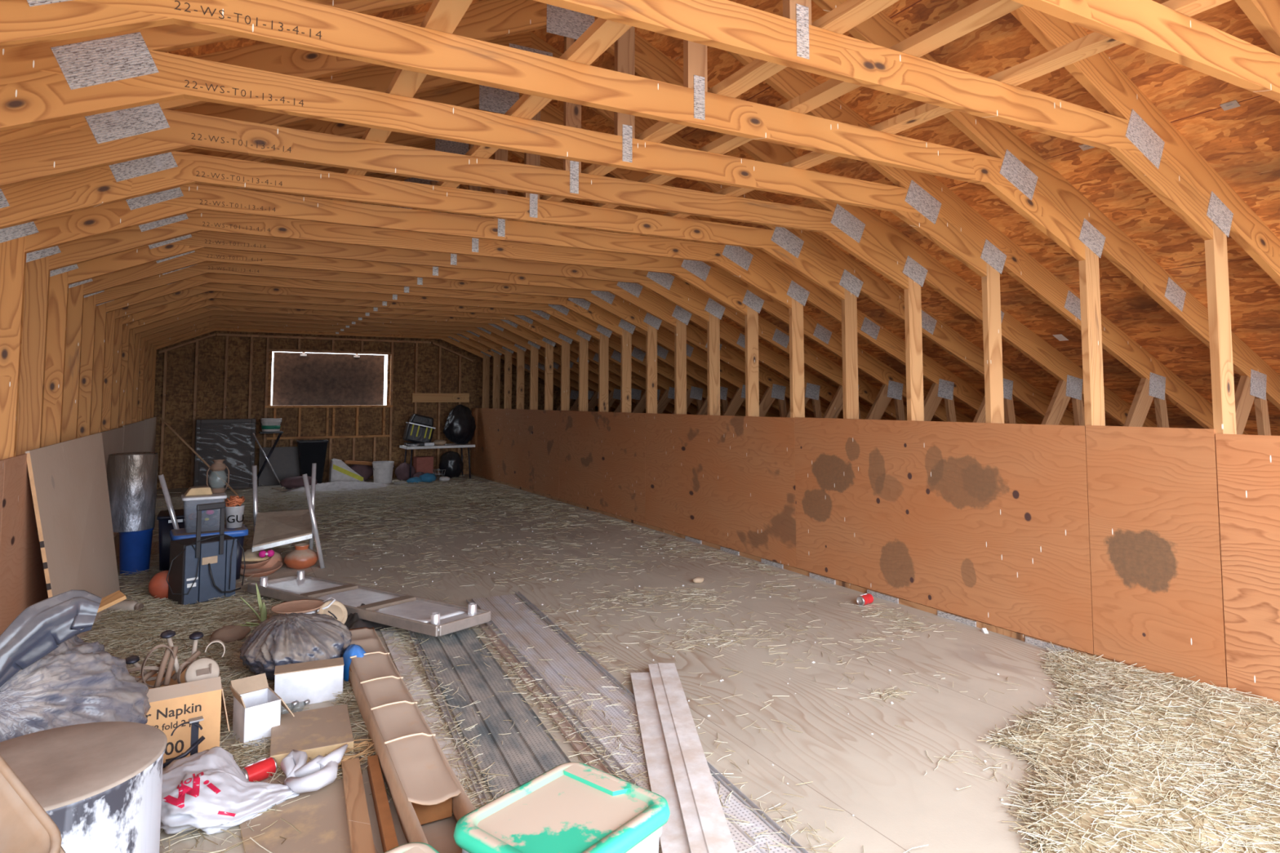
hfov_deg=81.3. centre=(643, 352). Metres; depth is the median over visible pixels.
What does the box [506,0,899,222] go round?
brace
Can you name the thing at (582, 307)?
roof truss
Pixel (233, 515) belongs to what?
pail
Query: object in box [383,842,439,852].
storage tote
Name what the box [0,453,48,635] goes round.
plywood sheet
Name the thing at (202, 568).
suitcase
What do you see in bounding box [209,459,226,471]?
hood
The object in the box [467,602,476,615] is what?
socket
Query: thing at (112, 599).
wood offcut
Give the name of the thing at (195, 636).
peg
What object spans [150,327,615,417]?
roof truss
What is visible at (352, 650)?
tarp
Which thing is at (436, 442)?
rag
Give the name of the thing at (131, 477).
trash bag
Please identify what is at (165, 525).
bin
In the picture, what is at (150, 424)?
plywood sheet
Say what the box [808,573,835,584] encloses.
floor plate
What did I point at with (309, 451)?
waste bin
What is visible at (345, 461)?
board
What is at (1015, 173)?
roof truss
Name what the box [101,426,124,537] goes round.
plywood sheet
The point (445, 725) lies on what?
straw
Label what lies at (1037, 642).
floor plate
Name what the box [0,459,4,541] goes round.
plywood sheet
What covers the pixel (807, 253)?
roof truss
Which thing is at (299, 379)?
window
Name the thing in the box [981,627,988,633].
chip
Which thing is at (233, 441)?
panel
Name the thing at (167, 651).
peg
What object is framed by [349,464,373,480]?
pile
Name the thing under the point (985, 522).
plywood sheet
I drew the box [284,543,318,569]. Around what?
jug
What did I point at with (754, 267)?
roof truss
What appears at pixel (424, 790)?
trough
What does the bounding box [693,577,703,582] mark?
stone
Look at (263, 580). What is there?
socket
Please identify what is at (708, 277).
roof truss
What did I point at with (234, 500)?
bundle
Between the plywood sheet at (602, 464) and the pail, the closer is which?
the pail
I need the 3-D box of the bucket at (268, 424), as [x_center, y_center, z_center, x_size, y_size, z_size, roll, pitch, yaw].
[-5.981,1.159,11.959,0.320,0.205,0.309,2,-4,-29]
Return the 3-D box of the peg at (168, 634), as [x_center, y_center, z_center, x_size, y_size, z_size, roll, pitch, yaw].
[-1.929,1.224,3.058,0.124,0.153,0.053,-1,-4,20]
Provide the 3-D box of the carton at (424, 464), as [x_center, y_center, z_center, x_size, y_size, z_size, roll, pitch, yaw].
[-3.908,2.045,13.205,0.300,0.400,0.200,3,-4,-35]
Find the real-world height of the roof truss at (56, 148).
3.677 m
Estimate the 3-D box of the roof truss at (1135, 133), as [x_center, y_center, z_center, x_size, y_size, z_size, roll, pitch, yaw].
[0.488,-0.289,2.391,12.034,3.677,0.041,2,-4,-28]
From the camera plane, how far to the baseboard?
5.86 m
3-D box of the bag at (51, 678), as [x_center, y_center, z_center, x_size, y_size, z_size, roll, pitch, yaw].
[-2.044,1.162,2.419,0.663,0.783,0.680,-1,-4,10]
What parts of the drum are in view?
dusty lid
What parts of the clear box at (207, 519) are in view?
lid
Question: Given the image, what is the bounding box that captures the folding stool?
[252,431,283,487]
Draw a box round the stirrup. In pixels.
[162,715,204,768]
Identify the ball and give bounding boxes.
[148,570,168,599]
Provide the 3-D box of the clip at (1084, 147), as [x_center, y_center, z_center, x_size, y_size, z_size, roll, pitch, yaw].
[2.244,-1.044,3.774,0.041,0.021,0.060,2,-4,-29]
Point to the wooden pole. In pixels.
(160, 418)
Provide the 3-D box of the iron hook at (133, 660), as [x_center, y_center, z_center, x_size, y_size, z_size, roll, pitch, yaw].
[-2.076,1.290,3.061,0.104,0.085,0.052,1,-4,-9]
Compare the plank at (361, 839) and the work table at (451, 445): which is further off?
the work table at (451, 445)
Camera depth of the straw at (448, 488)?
9.86 m
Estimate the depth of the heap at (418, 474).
12.73 m
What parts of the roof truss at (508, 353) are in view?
knee wall post, nail plate, nail plate, knee wall post, nail plate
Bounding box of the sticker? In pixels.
[1052,333,1068,341]
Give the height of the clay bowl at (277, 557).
0.145 m
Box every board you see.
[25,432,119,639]
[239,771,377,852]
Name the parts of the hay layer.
twine coil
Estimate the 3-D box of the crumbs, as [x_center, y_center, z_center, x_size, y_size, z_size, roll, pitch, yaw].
[-1.059,1.756,5.661,4.201,0.014,7.883,2,-4,-29]
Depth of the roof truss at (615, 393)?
11.42 m
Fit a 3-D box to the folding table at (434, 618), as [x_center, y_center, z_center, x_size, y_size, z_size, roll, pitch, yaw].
[-1.874,1.614,4.910,2.041,0.154,0.421,-3,-4,34]
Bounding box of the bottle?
[106,600,143,612]
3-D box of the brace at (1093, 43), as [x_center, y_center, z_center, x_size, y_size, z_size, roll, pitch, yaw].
[-1.095,-0.782,7.396,0.090,0.038,13.228,2,-4,-29]
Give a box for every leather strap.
[128,666,166,681]
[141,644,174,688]
[176,661,191,684]
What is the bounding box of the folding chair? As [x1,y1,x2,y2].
[251,463,324,568]
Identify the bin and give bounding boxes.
[156,508,206,571]
[169,524,248,579]
[296,440,328,483]
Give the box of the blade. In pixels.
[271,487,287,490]
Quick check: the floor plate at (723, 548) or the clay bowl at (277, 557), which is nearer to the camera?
the clay bowl at (277, 557)
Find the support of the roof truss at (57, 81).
on the floor
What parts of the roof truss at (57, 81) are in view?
nail plate, nail plate, nail plate, knee wall post, nail plate, nail plate, nail plate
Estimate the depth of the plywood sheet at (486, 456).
13.21 m
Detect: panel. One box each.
[193,418,256,489]
[258,446,300,485]
[472,594,802,852]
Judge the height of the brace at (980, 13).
0.038 m
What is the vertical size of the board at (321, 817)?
0.012 m
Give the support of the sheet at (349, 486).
on the floor
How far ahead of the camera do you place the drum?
1.91 m
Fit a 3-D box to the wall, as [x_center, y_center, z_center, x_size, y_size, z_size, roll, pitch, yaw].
[-5.473,0.391,13.001,15.200,3.677,0.150,2,-4,-29]
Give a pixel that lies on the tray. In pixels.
(424, 443)
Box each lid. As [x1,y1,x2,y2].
[0,755,66,852]
[316,600,347,624]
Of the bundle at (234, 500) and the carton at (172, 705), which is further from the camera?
the bundle at (234, 500)
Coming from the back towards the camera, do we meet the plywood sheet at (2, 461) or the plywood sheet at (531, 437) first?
the plywood sheet at (531, 437)
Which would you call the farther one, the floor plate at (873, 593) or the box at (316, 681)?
the floor plate at (873, 593)
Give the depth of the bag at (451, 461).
13.31 m
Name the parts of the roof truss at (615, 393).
knee wall post, nail plate, nail plate, knee wall post, nail plate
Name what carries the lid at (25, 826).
on the floor
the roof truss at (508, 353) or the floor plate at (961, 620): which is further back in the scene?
the roof truss at (508, 353)
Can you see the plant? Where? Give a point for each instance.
(262, 607)
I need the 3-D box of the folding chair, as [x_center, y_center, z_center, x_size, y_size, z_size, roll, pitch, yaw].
[-3.097,1.411,6.470,0.547,0.815,0.828,2,-4,-29]
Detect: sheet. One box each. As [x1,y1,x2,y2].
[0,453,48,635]
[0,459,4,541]
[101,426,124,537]
[122,420,145,453]
[143,417,156,453]
[278,480,389,492]
[344,603,392,630]
[471,408,502,481]
[502,408,559,497]
[559,410,645,523]
[644,413,796,568]
[794,417,1093,654]
[1085,425,1227,689]
[1215,433,1279,703]
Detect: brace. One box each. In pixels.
[329,0,472,201]
[412,17,631,211]
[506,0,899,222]
[555,0,1024,227]
[619,0,1231,235]
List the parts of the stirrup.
slotted plate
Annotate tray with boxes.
[423,442,434,445]
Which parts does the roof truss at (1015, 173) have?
nail plate, nail plate, nail plate, nail plate, knee wall post, nail plate, nail plate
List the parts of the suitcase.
handle rail, panel, socket plate, handle rail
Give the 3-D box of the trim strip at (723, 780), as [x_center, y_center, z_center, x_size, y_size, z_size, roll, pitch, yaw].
[-0.188,1.630,3.776,0.024,0.018,3.554,2,-4,-24]
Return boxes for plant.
[235,582,266,626]
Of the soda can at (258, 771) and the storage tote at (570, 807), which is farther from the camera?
the soda can at (258, 771)
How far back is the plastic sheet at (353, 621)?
4.54 m
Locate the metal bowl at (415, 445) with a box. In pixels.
[405,444,420,446]
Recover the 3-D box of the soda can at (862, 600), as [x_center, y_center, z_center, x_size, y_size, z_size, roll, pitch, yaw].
[1.517,1.692,5.109,0.120,0.068,0.066,3,-5,-39]
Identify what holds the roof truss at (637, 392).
on the floor
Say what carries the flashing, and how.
on the floor
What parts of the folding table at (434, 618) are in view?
pressed panel, pressed panel, pressed panel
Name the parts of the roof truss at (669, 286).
knee wall post, nail plate, nail plate, nail plate, nail plate, nail plate, knee wall post, nail plate, nail plate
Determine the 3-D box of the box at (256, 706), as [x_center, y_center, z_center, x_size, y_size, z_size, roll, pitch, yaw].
[-1.609,1.494,3.125,0.208,0.213,0.224,3,-5,-42]
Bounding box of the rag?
[432,440,446,444]
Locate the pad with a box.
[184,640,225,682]
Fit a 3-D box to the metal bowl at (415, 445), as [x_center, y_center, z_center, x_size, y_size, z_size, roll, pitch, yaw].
[-3.978,1.599,12.867,0.250,0.035,0.248,2,-4,-29]
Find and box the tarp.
[342,644,365,681]
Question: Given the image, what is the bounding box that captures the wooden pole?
[159,417,239,496]
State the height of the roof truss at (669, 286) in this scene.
3.677 m
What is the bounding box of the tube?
[158,474,179,528]
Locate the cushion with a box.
[280,475,316,488]
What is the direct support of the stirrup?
on the floor
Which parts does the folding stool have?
leg, leg, seat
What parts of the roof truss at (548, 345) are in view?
knee wall post, nail plate, nail plate, knee wall post, nail plate, nail plate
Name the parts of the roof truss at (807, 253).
nail plate, nail plate, nail plate, nail plate, nail plate, knee wall post, nail plate, nail plate, nail plate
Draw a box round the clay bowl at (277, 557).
[255,550,282,568]
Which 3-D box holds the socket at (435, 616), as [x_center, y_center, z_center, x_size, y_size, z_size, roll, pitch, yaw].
[-1.196,1.543,4.278,0.052,0.092,0.052,-4,-7,34]
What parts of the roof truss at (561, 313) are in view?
knee wall post, nail plate, nail plate, knee wall post, nail plate, nail plate, nail plate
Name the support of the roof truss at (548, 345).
on the floor
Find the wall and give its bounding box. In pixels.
[153,330,598,489]
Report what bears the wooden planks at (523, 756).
on the floor
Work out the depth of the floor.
3.97 m
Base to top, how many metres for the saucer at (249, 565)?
0.076 m
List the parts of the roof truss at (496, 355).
knee wall post, nail plate, knee wall post, nail plate, nail plate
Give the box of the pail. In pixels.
[225,504,244,528]
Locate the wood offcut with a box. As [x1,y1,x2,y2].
[97,590,126,613]
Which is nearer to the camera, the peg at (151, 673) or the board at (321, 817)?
the board at (321, 817)
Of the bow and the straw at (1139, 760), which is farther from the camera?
the bow
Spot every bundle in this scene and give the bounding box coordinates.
[224,495,244,506]
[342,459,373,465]
[394,462,415,481]
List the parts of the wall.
rake plate, plate, rail, sill, rake plate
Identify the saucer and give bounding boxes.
[240,556,271,568]
[240,560,282,577]
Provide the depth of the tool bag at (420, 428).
13.01 m
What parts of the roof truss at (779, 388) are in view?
knee wall post, nail plate, nail plate, nail plate, nail plate, nail plate, knee wall post, nail plate, nail plate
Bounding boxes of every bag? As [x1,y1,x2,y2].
[0,589,151,742]
[106,452,158,532]
[160,744,347,835]
[240,612,351,680]
[402,413,435,443]
[439,451,463,478]
[443,404,475,444]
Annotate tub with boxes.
[462,826,662,852]
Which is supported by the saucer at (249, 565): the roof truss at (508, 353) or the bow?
the bow
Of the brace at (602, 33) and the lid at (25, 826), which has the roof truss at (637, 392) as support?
the brace at (602, 33)
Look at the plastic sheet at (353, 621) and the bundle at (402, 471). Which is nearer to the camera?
the plastic sheet at (353, 621)
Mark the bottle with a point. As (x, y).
(123, 605)
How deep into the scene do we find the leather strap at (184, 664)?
2.99 m
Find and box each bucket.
[119,527,154,574]
[260,417,282,431]
[372,461,394,484]
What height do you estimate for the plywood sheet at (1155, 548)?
1.217 m
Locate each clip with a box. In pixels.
[1078,143,1095,151]
[1219,99,1240,111]
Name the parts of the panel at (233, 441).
frame rail, frame rail, frame rail, frame rail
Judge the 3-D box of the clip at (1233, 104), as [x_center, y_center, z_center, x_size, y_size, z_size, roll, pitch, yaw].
[2.550,-1.075,3.242,0.041,0.021,0.060,2,-4,-29]
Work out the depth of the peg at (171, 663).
3.00 m
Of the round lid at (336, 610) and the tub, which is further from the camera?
the round lid at (336, 610)
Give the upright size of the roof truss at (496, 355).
3.677 m
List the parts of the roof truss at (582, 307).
knee wall post, nail plate, nail plate, knee wall post, nail plate, nail plate, nail plate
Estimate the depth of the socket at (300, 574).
5.53 m
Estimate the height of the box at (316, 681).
0.159 m
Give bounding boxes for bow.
[258,549,274,557]
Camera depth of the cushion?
11.56 m
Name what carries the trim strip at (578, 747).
on the floor
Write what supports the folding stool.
on the floor
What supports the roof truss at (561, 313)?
on the floor
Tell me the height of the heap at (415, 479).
0.102 m
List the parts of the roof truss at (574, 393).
knee wall post, knee wall post, nail plate, nail plate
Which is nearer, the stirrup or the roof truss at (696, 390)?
the stirrup
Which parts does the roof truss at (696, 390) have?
knee wall post, nail plate, nail plate, knee wall post, nail plate, nail plate, nail plate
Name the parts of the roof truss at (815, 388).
knee wall post, nail plate, nail plate, nail plate, nail plate, knee wall post, nail plate, nail plate, nail plate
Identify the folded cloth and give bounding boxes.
[184,485,212,496]
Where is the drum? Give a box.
[0,721,167,852]
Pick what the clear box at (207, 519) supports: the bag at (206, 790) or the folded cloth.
the folded cloth
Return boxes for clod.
[209,624,250,645]
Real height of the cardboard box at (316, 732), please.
0.062 m
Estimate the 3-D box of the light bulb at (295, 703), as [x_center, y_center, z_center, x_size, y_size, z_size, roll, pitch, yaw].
[-1.574,1.577,3.295,0.062,0.063,0.104,-2,-4,31]
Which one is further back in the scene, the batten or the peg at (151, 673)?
the peg at (151, 673)
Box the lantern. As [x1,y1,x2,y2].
[206,459,229,493]
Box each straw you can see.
[115,475,697,577]
[280,493,1038,852]
[977,641,1279,852]
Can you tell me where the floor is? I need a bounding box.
[82,474,1071,852]
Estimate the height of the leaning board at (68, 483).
1.173 m
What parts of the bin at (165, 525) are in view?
lid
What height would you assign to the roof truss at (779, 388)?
3.677 m
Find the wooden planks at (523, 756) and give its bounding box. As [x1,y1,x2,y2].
[413,626,570,799]
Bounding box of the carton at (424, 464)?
[413,456,433,473]
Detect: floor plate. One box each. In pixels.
[684,536,702,544]
[720,546,739,555]
[760,558,783,568]
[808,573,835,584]
[866,589,898,604]
[937,610,976,626]
[1025,635,1073,652]
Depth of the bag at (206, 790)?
2.53 m
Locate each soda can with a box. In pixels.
[240,757,277,782]
[856,593,873,605]
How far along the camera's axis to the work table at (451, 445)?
13.16 m
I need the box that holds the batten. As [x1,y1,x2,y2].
[367,755,398,852]
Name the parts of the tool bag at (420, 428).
metal frame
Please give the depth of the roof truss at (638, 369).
9.72 m
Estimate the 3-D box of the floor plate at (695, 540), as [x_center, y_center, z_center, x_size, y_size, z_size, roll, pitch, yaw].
[0.491,1.856,7.379,0.012,0.033,0.280,2,-4,-29]
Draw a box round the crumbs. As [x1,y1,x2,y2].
[178,508,1051,847]
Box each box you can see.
[181,493,226,528]
[229,673,294,748]
[269,704,354,771]
[274,657,344,708]
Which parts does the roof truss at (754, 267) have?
knee wall post, nail plate, nail plate, nail plate, nail plate, nail plate, knee wall post, nail plate, nail plate, nail plate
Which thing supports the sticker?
attached to the roof sheathing
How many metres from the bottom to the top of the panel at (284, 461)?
0.621 m
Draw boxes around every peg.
[137,664,159,683]
[153,646,172,687]
[163,646,178,685]
[170,649,201,680]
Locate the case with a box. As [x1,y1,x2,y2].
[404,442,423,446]
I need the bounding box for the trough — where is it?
[348,626,475,852]
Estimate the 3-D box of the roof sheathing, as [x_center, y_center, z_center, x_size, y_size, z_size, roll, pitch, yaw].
[-1.840,-0.079,6.537,15.800,3.624,15.071,2,-4,-29]
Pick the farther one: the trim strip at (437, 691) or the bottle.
the bottle
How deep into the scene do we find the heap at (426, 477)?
12.65 m
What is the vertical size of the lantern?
0.266 m
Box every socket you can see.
[259,576,267,586]
[297,570,304,580]
[431,612,439,625]
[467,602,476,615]
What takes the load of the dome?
on the saucer at (249, 565)
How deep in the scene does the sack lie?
12.39 m
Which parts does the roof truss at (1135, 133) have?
nail plate, nail plate, nail plate, knee wall post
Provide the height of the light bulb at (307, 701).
0.050 m
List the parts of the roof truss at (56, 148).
nail plate, nail plate, nail plate, nail plate, knee wall post, nail plate, nail plate, nail plate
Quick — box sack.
[328,458,364,482]
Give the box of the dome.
[241,548,269,561]
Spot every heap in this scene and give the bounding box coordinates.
[406,476,422,483]
[413,471,424,477]
[419,472,436,482]
[439,476,449,481]
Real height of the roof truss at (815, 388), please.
3.677 m
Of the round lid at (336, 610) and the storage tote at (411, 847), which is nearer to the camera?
the storage tote at (411, 847)
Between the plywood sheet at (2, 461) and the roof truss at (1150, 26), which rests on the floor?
the roof truss at (1150, 26)
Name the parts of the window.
sill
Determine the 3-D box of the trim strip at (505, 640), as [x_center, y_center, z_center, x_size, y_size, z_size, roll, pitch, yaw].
[-0.577,1.633,3.822,0.045,0.018,3.008,2,-4,-25]
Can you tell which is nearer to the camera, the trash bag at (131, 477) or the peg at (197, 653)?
the peg at (197, 653)
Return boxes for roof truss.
[0,0,1157,603]
[0,0,1248,626]
[0,0,1279,657]
[0,31,1075,583]
[0,81,1029,460]
[15,105,973,456]
[40,138,906,447]
[61,173,888,442]
[76,177,843,438]
[90,203,813,435]
[101,282,780,431]
[110,291,745,429]
[118,298,737,427]
[125,304,697,424]
[131,310,691,423]
[137,315,671,422]
[142,320,645,421]
[146,324,632,418]
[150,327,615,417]
[533,0,1279,434]
[1011,0,1279,103]
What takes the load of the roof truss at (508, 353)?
on the floor
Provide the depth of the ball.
5.16 m
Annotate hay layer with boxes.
[79,545,392,852]
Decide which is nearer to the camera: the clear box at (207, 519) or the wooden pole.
the clear box at (207, 519)
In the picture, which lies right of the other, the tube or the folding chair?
the folding chair
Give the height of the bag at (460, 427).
0.720 m
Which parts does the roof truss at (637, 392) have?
knee wall post, nail plate, nail plate, knee wall post, nail plate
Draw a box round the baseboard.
[471,472,1143,669]
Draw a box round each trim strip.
[408,630,488,805]
[466,598,639,786]
[479,623,611,774]
[515,591,808,852]
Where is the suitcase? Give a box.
[165,502,245,604]
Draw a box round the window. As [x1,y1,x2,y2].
[271,351,384,405]
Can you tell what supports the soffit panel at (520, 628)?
on the floor
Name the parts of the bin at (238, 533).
lid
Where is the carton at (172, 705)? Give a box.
[134,668,229,769]
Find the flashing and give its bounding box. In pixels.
[380,627,484,809]
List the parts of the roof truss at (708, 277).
knee wall post, nail plate, nail plate, nail plate, nail plate, knee wall post, nail plate, nail plate, nail plate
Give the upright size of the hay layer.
0.060 m
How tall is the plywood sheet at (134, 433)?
1.100 m
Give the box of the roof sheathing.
[165,0,1279,435]
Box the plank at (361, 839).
[341,757,375,852]
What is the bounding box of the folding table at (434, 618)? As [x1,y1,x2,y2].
[247,570,490,636]
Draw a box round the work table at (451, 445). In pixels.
[399,443,475,478]
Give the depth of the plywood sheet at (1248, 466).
3.38 m
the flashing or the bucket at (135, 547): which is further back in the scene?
the bucket at (135, 547)
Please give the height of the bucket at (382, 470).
0.360 m
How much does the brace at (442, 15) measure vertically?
0.038 m
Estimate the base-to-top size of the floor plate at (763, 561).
0.033 m
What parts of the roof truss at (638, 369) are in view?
knee wall post, nail plate, knee wall post, nail plate, nail plate, nail plate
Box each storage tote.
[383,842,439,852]
[453,762,670,852]
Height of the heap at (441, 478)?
0.081 m
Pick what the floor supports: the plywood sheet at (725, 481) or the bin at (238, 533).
the bin at (238, 533)
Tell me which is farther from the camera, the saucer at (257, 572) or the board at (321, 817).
the saucer at (257, 572)

